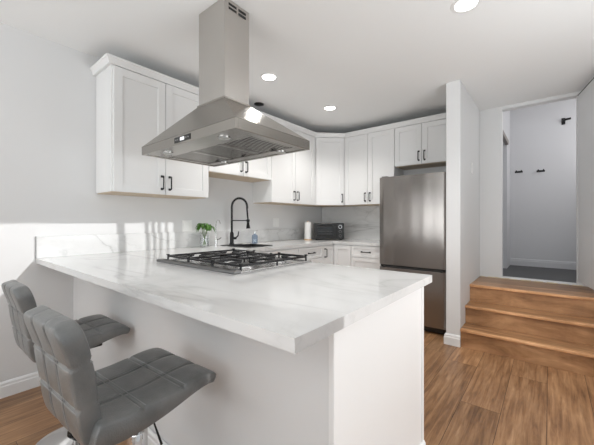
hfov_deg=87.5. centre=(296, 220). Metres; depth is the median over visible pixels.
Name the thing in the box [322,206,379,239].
backsplash
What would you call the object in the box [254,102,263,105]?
ceiling disc
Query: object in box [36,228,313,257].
backsplash
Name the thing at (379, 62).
ceiling
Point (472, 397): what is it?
floor
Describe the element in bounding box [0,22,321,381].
wall
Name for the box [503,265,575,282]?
floor
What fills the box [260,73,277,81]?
recessed light
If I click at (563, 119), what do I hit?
wall hook
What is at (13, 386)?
baseboard
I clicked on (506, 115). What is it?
wall
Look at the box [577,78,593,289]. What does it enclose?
wall
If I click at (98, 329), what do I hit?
bar stool
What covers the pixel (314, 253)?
base cabinet
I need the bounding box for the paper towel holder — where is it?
[304,221,311,239]
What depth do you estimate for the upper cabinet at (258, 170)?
3.37 m
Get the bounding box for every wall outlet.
[182,220,191,231]
[273,218,278,226]
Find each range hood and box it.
[142,0,309,166]
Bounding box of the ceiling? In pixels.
[0,0,593,132]
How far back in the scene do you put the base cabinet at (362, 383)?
1.19 m
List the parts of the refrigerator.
freezer drawer, handle, door, kick plate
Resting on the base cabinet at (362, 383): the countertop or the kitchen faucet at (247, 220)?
the countertop
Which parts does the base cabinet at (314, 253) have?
drawer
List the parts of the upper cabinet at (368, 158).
door, panel, door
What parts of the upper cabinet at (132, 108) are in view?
door, panel, door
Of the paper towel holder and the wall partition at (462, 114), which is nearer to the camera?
the wall partition at (462, 114)
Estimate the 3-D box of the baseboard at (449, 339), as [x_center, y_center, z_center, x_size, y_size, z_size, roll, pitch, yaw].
[1.508,1.128,2.988,0.140,0.104,0.136,0,0,39]
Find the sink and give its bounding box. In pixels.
[228,244,272,247]
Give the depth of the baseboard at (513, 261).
4.42 m
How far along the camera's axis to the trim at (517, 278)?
3.39 m
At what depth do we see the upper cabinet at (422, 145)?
3.70 m
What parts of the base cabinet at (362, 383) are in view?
baseboard, panel, corner trim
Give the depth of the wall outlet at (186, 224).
3.13 m
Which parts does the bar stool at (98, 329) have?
backrest, seat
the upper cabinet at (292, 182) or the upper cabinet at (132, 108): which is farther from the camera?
the upper cabinet at (292, 182)
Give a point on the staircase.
(547, 310)
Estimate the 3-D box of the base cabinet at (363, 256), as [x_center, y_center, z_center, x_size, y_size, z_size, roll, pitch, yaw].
[1.032,0.690,4.034,0.411,0.780,0.668,0,0,39]
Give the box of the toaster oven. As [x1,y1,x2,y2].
[314,223,343,239]
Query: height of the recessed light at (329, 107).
0.006 m
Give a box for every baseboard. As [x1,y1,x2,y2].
[0,371,40,398]
[444,333,459,346]
[510,258,575,269]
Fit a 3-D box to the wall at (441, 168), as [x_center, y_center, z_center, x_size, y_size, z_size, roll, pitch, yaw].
[1.236,-0.072,4.382,2.071,2.505,0.120,0,0,39]
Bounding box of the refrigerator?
[380,172,445,333]
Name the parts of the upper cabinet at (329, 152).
panel, door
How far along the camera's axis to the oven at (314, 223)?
4.28 m
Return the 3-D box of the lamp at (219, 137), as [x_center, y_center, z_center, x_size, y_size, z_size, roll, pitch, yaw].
[-0.403,-0.461,1.716,0.068,0.007,0.068,0,0,39]
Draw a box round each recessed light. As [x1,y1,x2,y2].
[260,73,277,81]
[323,105,336,110]
[450,0,481,13]
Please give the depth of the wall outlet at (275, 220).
4.15 m
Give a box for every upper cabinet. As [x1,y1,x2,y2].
[96,65,208,199]
[209,157,270,182]
[253,126,314,205]
[307,137,348,206]
[344,129,402,205]
[395,119,445,169]
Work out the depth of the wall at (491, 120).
3.63 m
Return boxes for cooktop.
[156,248,311,275]
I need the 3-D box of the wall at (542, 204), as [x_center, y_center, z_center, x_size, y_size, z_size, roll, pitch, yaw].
[3.866,-0.520,4.216,1.920,2.600,0.100,0,0,39]
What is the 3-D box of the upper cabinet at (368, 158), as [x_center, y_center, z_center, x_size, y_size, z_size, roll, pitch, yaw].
[1.033,-0.697,4.235,0.718,0.957,0.360,0,0,39]
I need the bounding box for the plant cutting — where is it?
[195,223,215,245]
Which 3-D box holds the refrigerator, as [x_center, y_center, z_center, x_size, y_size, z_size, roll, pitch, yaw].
[1.455,0.333,3.626,0.737,1.694,0.717,0,0,39]
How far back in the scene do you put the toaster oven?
4.27 m
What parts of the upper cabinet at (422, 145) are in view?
door, panel, door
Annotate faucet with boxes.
[214,220,220,245]
[221,197,249,245]
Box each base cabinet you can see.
[73,276,425,444]
[257,248,297,256]
[297,245,321,262]
[321,244,351,265]
[351,245,380,268]
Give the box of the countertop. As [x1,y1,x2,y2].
[35,206,431,353]
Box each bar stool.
[1,280,129,444]
[23,305,215,444]
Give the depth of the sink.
3.39 m
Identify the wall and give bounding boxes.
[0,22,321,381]
[349,166,445,206]
[480,91,588,317]
[503,111,509,267]
[510,98,575,261]
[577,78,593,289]
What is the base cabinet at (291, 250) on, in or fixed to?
on the floor at (472, 397)
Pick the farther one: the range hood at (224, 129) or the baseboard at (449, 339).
the baseboard at (449, 339)
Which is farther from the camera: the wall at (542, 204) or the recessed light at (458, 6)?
the wall at (542, 204)
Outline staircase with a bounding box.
[460,276,593,376]
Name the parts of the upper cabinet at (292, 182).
panel, door, door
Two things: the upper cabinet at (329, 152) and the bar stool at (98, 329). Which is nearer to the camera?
the bar stool at (98, 329)
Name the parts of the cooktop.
rail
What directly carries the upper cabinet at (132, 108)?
attached to the wall at (48, 88)
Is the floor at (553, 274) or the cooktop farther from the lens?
the floor at (553, 274)
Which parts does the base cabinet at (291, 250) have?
door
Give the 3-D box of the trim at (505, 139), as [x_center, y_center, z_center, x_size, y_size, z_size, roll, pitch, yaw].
[2.678,-0.229,4.016,0.040,1.782,0.790,0,0,39]
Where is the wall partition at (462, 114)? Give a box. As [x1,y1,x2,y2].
[446,80,479,345]
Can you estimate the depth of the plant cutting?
3.12 m
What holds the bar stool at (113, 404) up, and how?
on the floor at (472, 397)
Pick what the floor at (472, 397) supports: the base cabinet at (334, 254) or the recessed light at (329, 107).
the base cabinet at (334, 254)
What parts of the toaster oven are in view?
door, door glass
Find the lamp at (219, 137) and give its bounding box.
[218,136,229,139]
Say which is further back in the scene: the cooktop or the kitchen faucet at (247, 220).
the kitchen faucet at (247, 220)
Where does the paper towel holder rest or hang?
on the countertop
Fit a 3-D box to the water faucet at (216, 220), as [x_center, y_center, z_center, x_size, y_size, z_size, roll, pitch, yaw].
[-0.838,0.125,3.266,0.079,0.279,0.069,0,0,0]
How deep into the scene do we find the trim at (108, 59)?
2.83 m
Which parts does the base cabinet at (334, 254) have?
door, door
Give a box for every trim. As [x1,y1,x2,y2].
[90,53,445,137]
[502,276,576,284]
[503,130,508,144]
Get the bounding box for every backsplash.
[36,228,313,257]
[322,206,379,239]
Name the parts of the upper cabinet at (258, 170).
door, panel, door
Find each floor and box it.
[0,324,593,444]
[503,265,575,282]
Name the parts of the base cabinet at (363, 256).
drawer, drawer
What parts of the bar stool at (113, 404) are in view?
backrest, seat, lever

